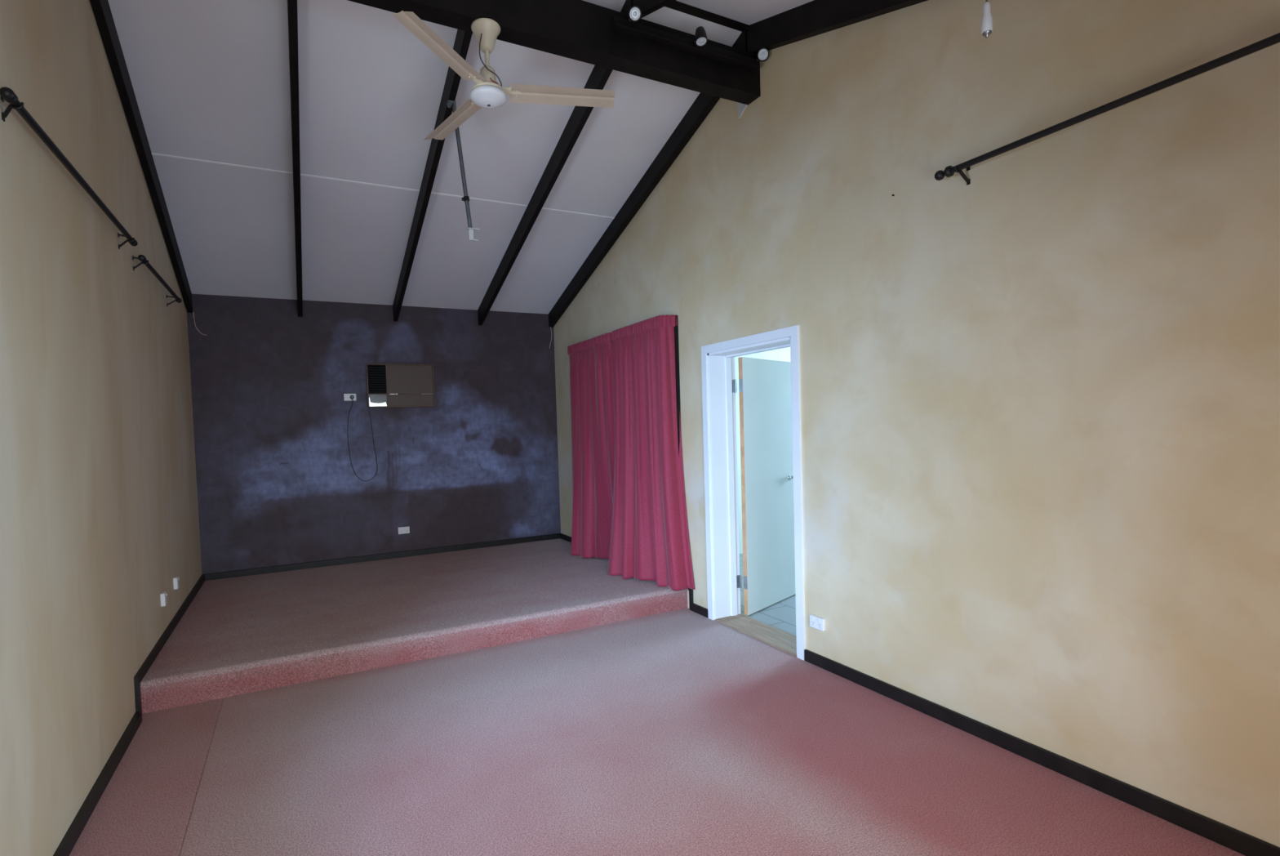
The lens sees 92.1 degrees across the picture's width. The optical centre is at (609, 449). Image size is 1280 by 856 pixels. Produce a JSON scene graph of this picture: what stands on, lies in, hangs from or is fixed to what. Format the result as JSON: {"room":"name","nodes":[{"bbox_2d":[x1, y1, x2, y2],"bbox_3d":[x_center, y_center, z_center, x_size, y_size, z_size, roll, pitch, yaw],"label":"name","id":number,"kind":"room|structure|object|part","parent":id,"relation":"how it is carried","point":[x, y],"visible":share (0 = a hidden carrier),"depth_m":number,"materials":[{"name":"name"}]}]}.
{"room":"empty living room","nodes":[
{"label":"empty living room","id":0,"kind":"room"},
{"bbox_2d":[0,0,202,855],"bbox_3d":[-2.298,-0.486,2.461,0.263,4.234,7.342,-3,2,-27],"label":"wall","id":1,"kind":"structure","parent":0,"point":[99,504],"depth_m":2.60,"materials":[{"name":"beige paint"}]},
{"bbox_2d":[0,86,137,248],"bbox_3d":[-2.330,-1.139,2.734,0.075,0.088,1.748,-3,2,-27],"label":"curtain rod","id":2,"kind":"object","parent":1,"relation":"attached to","point":[6,94],"visible":1,"depth_m":2.36,"materials":[{"name":"black metal"}]},
{"bbox_2d":[53,573,204,855],"bbox_3d":[-2.170,1.366,2.569,0.044,0.237,7.340,-3,2,-27],"label":"baseboard","id":3,"kind":"structure","parent":1,"relation":"attached to","point":[77,824],"depth_m":2.96,"materials":[{"name":"black paint"}]},
{"bbox_2d":[132,254,182,306],"bbox_3d":[-3.106,-1.139,4.250,0.093,0.088,1.333,-3,2,-27],"label":"curtain rod","id":4,"kind":"object","parent":1,"relation":"attached to","point":[142,258],"visible":1,"depth_m":4.05,"materials":[{"name":"black metal"}]},
{"bbox_2d":[160,591,167,606],"bbox_3d":[-2.955,0.989,4.091,0.030,0.085,0.072,-3,2,-27],"label":"power outlet","id":5,"kind":"object","parent":1,"relation":"attached to","point":[163,595],"visible":1,"depth_m":4.06,"materials":[{"name":"white plastic"}]},
{"bbox_2d":[173,575,179,589],"bbox_3d":[-3.179,0.975,4.527,0.030,0.085,0.072,-3,2,-27],"label":"power outlet","id":6,"kind":"object","parent":1,"relation":"attached to","point":[175,580],"visible":1,"depth_m":4.50,"materials":[{"name":"white plastic"}]},
{"bbox_2d":[186,293,560,573],"bbox_3d":[-2.302,-0.107,6.696,3.662,2.870,0.200,-3,2,-27],"label":"wall","id":7,"kind":"structure","parent":0,"point":[277,483],"depth_m":6.42,"materials":[{"name":"paint"}]},
{"bbox_2d":[343,393,356,400],"bbox_3d":[-2.680,-0.545,6.373,0.118,0.074,0.016,-3,2,-27],"label":"power outlet","id":8,"kind":"object","parent":7,"relation":"attached to","point":[346,396],"visible":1,"depth_m":6.37,"materials":[{"name":"white plastic"}]},
{"bbox_2d":[204,533,559,580],"bbox_3d":[-2.213,1.123,6.646,3.626,0.062,0.018,-3,2,-27],"label":"baseboard","id":9,"kind":"structure","parent":7,"relation":"attached to","point":[249,571],"depth_m":6.49,"materials":[{"name":"black paint"}]},
{"bbox_2d":[347,363,435,480],"bbox_3d":[-2.303,-0.299,6.557,0.898,1.230,0.078,-3,2,-27],"label":"air conditioner","id":10,"kind":"object","parent":7,"relation":"attached to","point":[388,384],"visible":1,"depth_m":6.57,"materials":[{"name":"brown metal"},{"name":"black plastic"},{"name":"silver metal"}]},
{"bbox_3d":[-2.570,-0.105,6.417,0.279,0.870,0.052,-3,2,-27],"label":"power cord","id":11,"kind":"part","parent":10,"relation":"part of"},
{"bbox_3d":[-2.447,-0.743,6.489,0.178,0.301,0.012,-3,2,-27],"label":"louvre panel","id":12,"kind":"part","parent":10,"relation":"part of","materials":[{"name":"black plastic"}]},
{"bbox_3d":[-2.437,-0.521,6.493,0.178,0.124,0.022,-3,2,-27],"label":"control panel","id":13,"kind":"part","parent":10,"relation":"part of","materials":[{"name":"white plastic"}]},
{"bbox_3d":[-2.227,-0.687,6.598,0.690,0.462,0.059,-3,2,-27],"label":"frame","id":14,"kind":"part","parent":10,"relation":"part of","materials":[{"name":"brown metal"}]},
{"bbox_2d":[387,364,433,405],"bbox_3d":[-2.137,-0.692,6.639,0.463,0.434,0.026,-3,2,-27],"label":"panel","id":15,"kind":"object","parent":10,"relation":"attached to","point":[407,384],"depth_m":6.63,"materials":[{"name":"brown plastic"}]},
{"bbox_2d":[398,525,409,533],"bbox_3d":[-2.212,0.867,6.642,0.118,0.074,0.016,-3,2,-27],"label":"power outlet","id":16,"kind":"object","parent":7,"relation":"attached to","point":[402,530],"visible":1,"depth_m":6.64,"materials":[{"name":"white plastic"}]},
{"bbox_2d":[107,0,813,314],"bbox_3d":[-0.580,-2.088,3.241,4.402,1.443,7.840,-3,2,-27],"label":"ceiling","id":17,"kind":"structure","parent":0,"point":[210,79],"depth_m":4.53,"materials":[{"name":"white paint"}]},
{"bbox_2d":[89,0,192,312],"bbox_3d":[-3.079,-1.945,4.097,0.042,1.406,3.660,-3,2,-28],"label":"rafter","id":18,"kind":"object","parent":17,"relation":"attached to","point":[101,8],"visible":1,"depth_m":3.84,"materials":[{"name":"black wood"}]},
{"bbox_2d":[192,311,204,334],"bbox_3d":[-3.831,-1.182,5.771,0.102,0.213,0.012,-3,2,-27],"label":"loose cable","id":19,"kind":"object","parent":18,"relation":"hanging from","point":[193,312],"visible":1,"depth_m":5.75,"materials":[{"name":"grey plastic"}]},
{"bbox_2d":[287,0,302,316],"bbox_3d":[-2.283,-1.990,4.499,0.044,1.399,3.659,-3,2,-27],"label":"rafter","id":20,"kind":"object","parent":17,"relation":"attached to","point":[291,4],"visible":1,"depth_m":4.03,"materials":[{"name":"black wood"}]},
{"bbox_2d":[151,152,614,218],"bbox_3d":[-1.534,-2.086,4.961,3.550,0.010,0.012,-3,2,-27],"label":"trim","id":21,"kind":"structure","parent":17,"relation":"attached to","point":[153,153],"depth_m":4.75,"materials":[{"name":"white wood"}]},
{"bbox_2d":[392,29,472,321],"bbox_3d":[-1.472,-2.031,4.909,0.042,1.399,3.659,-3,2,-27],"label":"rafter","id":22,"kind":"object","parent":17,"relation":"attached to","point":[463,38],"visible":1,"depth_m":4.64,"materials":[{"name":"black wood"}]},
{"bbox_2d":[446,99,479,241],"bbox_3d":[-0.958,-1.823,4.053,0.172,0.879,0.060,-3,2,-27],"label":"pole","id":23,"kind":"object","parent":22,"relation":"hanging from","point":[466,198],"visible":0.99,"depth_m":4.05,"materials":[{"name":"black metal"}]},
{"bbox_3d":[-0.965,-1.854,4.049,0.104,0.785,0.007,-3,2,-27],"label":"rail","id":24,"kind":"part","parent":23,"relation":"part of","materials":[{"name":"black metal"}]},
{"bbox_3d":[-0.901,-1.427,4.090,0.075,0.080,0.040,-3,2,-27],"label":"plate","id":25,"kind":"part","parent":23,"relation":"part of","materials":[{"name":"white metal"}]},
{"bbox_2d":[347,0,760,105],"bbox_3d":[-0.662,-2.357,3.253,3.631,0.259,0.123,-3,2,-27],"label":"ridge beam","id":26,"kind":"structure","parent":17,"relation":"attached to","point":[580,30],"depth_m":3.48,"materials":[{"name":"black wood"}]},
{"bbox_2d":[391,10,614,140],"bbox_3d":[-0.621,-2.029,3.358,1.211,0.406,1.170,-3,2,-27],"label":"ceiling fan","id":27,"kind":"object","parent":26,"relation":"hanging from","point":[486,93],"visible":1,"depth_m":3.24,"materials":[{"name":"beige plastic"}]},
{"bbox_3d":[-0.784,-1.875,2.890,0.129,0.033,0.573,-1,2,22],"label":"blade","id":28,"kind":"part","parent":27,"relation":"part of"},
{"bbox_3d":[-0.895,-1.898,3.565,0.129,0.033,0.573,-4,3,-40],"label":"blade","id":29,"kind":"part","parent":27,"relation":"part of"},
{"bbox_3d":[-0.679,-1.895,3.152,0.060,0.025,0.110,-1,2,21],"label":"blade arm","id":30,"kind":"part","parent":27,"relation":"part of","materials":[{"name":"beige metal"}]},
{"bbox_3d":[-0.638,-1.856,3.261,0.190,0.062,0.190,-3,2,-27],"label":"motor dish","id":31,"kind":"part","parent":27,"relation":"part of","materials":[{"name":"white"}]},
{"bbox_3d":[-0.526,-1.905,3.281,0.110,0.025,0.060,-2,2,-10],"label":"blade arm","id":32,"kind":"part","parent":27,"relation":"part of","materials":[{"name":"beige metal"}]},
{"bbox_3d":[-0.247,-1.909,3.325,0.573,0.033,0.129,-2,2,-9],"label":"blade","id":33,"kind":"part","parent":27,"relation":"part of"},
{"bbox_2d":[610,5,768,71],"bbox_3d":[0.530,-2.483,3.706,1.106,0.127,0.138,-3,2,-27],"label":"track","id":34,"kind":"object","parent":26,"relation":"attached to","point":[699,46],"visible":1,"depth_m":3.67,"materials":[{"name":"black metal"}]},
{"bbox_2d":[477,0,633,324],"bbox_3d":[-0.657,-2.073,5.320,0.043,1.399,3.659,-3,2,-27],"label":"rafter","id":35,"kind":"object","parent":17,"relation":"attached to","point":[599,76],"visible":0.73,"depth_m":4.99,"materials":[{"name":"black wood"}]},
{"bbox_2d":[548,28,747,327],"bbox_3d":[0.111,-2.121,5.708,0.060,1.383,3.659,-3,2,-27],"label":"rafter","id":36,"kind":"object","parent":17,"relation":"attached to","point":[704,104],"visible":0.68,"depth_m":5.29,"materials":[{"name":"black wood"}]},
{"bbox_2d":[632,0,675,18],"bbox_3d":[1.005,-2.000,2.039,0.043,1.399,3.659,-3,2,-27],"label":"rafter","id":37,"kind":"object","parent":17,"relation":"attached to","point":[646,6],"visible":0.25,"depth_m":3.49,"materials":[{"name":"black wood"}]},
{"bbox_2d":[665,0,749,31],"bbox_3d":[-0.667,-2.690,3.239,3.500,0.035,0.068,-3,2,-27],"label":"trim","id":38,"kind":"structure","parent":17,"relation":"attached to","point":[677,6],"depth_m":3.89,"materials":[{"name":"black wood"}]},
{"bbox_2d":[746,0,928,54],"bbox_3d":[1.773,-2.039,2.427,0.060,1.399,3.659,-3,2,-27],"label":"rafter","id":39,"kind":"object","parent":17,"relation":"attached to","point":[815,17],"visible":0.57,"depth_m":3.52,"materials":[{"name":"black wood"}]},
{"bbox_2d":[981,0,992,38],"bbox_3d":[1.344,-1.784,2.192,0.064,0.620,0.064,-3,2,-27],"label":"pendant lampholder","id":40,"kind":"object","parent":17,"relation":"hanging from","point":[987,20],"visible":1,"depth_m":2.19,"materials":[{"name":"white plastic"}]},
{"bbox_2d":[69,607,1245,855],"bbox_3d":[0.036,1.432,2.191,3.732,0.005,4.770,-3,2,-27],"label":"floor","id":41,"kind":"structure","parent":0,"point":[684,731],"depth_m":2.73,"materials":[{"name":"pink carpet"}]},
{"bbox_2d":[139,537,688,713],"bbox_3d":[-1.607,1.268,5.449,3.692,0.175,2.746,-3,2,-27],"label":"platform","id":42,"kind":"object","parent":41,"relation":"on","point":[237,635],"visible":0.92,"depth_m":4.63,"materials":[{"name":"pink carpet"}]},
{"bbox_2d":[734,351,791,553],"bbox_3d":[1.777,-0.034,7.277,3.648,2.420,0.150,-3,2,-27],"label":"wall","id":43,"kind":"structure","parent":0,"point":[771,355],"depth_m":7.07,"materials":[{"name":"white paint"}]},
{"bbox_2d":[768,346,790,351],"bbox_3d":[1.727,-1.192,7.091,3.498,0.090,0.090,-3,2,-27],"label":"ceiling","id":44,"kind":"structure","parent":43,"relation":"attached to","point":[788,348],"depth_m":7.28,"materials":[{"name":"white paint"}]},
{"bbox_2d":[739,553,795,635],"bbox_3d":[2.935,1.255,4.949,3.498,0.050,5.100,-3,2,-27],"label":"floor tiles","id":45,"kind":"structure","parent":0,"point":[781,615],"depth_m":4.85,"materials":[{"name":"white tile"}]},
{"bbox_2d":[553,0,1279,846],"bbox_3d":[1.121,-0.732,4.188,0.240,4.093,7.340,-3,2,-27],"label":"wall","id":46,"kind":"structure","parent":0,"point":[1040,393],"depth_m":2.64,"materials":[{"name":"beige paint"}]},
{"bbox_2d":[674,315,681,457],"bbox_3d":[0.123,-0.003,5.938,0.030,2.217,2.027,-3,2,-27],"label":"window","id":47,"kind":"structure","parent":46,"relation":"in","point":[676,327],"depth_m":5.01,"materials":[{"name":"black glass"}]},
{"bbox_2d":[567,332,614,559],"bbox_3d":[-0.135,-0.007,6.132,0.307,2.220,1.395,-3,2,-27],"label":"curtain","id":48,"kind":"object","parent":47,"relation":"hanging from","point":[592,380],"visible":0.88,"depth_m":6.22,"materials":[{"name":"fabric"}]},
{"bbox_2d":[608,314,694,591],"bbox_3d":[0.268,0.014,5.268,0.261,2.220,1.052,-3,3,-35],"label":"curtain","id":49,"kind":"object","parent":47,"relation":"hanging from","point":[650,535],"visible":1,"depth_m":5.23,"materials":[{"name":"fabric"}]},
{"bbox_2d":[737,102,747,118],"bbox_3d":[0.910,-2.332,4.163,0.012,0.135,0.130,-3,2,-27],"label":"wedge","id":50,"kind":"object","parent":46,"relation":"attached to","point":[741,107],"visible":0.36,"depth_m":4.18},
{"bbox_2d":[701,324,805,660],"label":"door","id":51,"kind":"structure","parent":46,"relation":"in","point":[770,390],"depth_m":4.75,"materials":[{"name":"white paint"}]},
{"bbox_3d":[1.559,0.233,5.212,0.068,0.054,0.054,0,3,44],"label":"knob","id":52,"kind":"part","parent":51,"relation":"part of","materials":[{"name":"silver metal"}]},
{"bbox_2d":[809,613,826,631],"bbox_3d":[1.275,1.056,3.768,0.028,0.074,0.112,-3,2,-27],"label":"power outlet","id":53,"kind":"object","parent":46,"relation":"attached to","point":[815,621],"visible":1,"depth_m":3.75,"materials":[{"name":"white plastic"}]},
{"bbox_2d":[560,533,1279,855],"bbox_3d":[1.071,1.200,4.197,0.018,0.237,7.322,-3,2,-27],"label":"baseboard","id":54,"kind":"structure","parent":46,"relation":"attached to","point":[1239,841],"depth_m":2.56,"materials":[{"name":"black paint"}]},
{"bbox_2d":[934,32,1279,185],"bbox_3d":[2.023,-1.239,1.974,0.099,0.088,2.080,-3,2,-27],"label":"curtain rod","id":55,"kind":"object","parent":46,"relation":"attached to","point":[949,171],"visible":1,"depth_m":2.24,"materials":[{"name":"black metal"}]}
]}

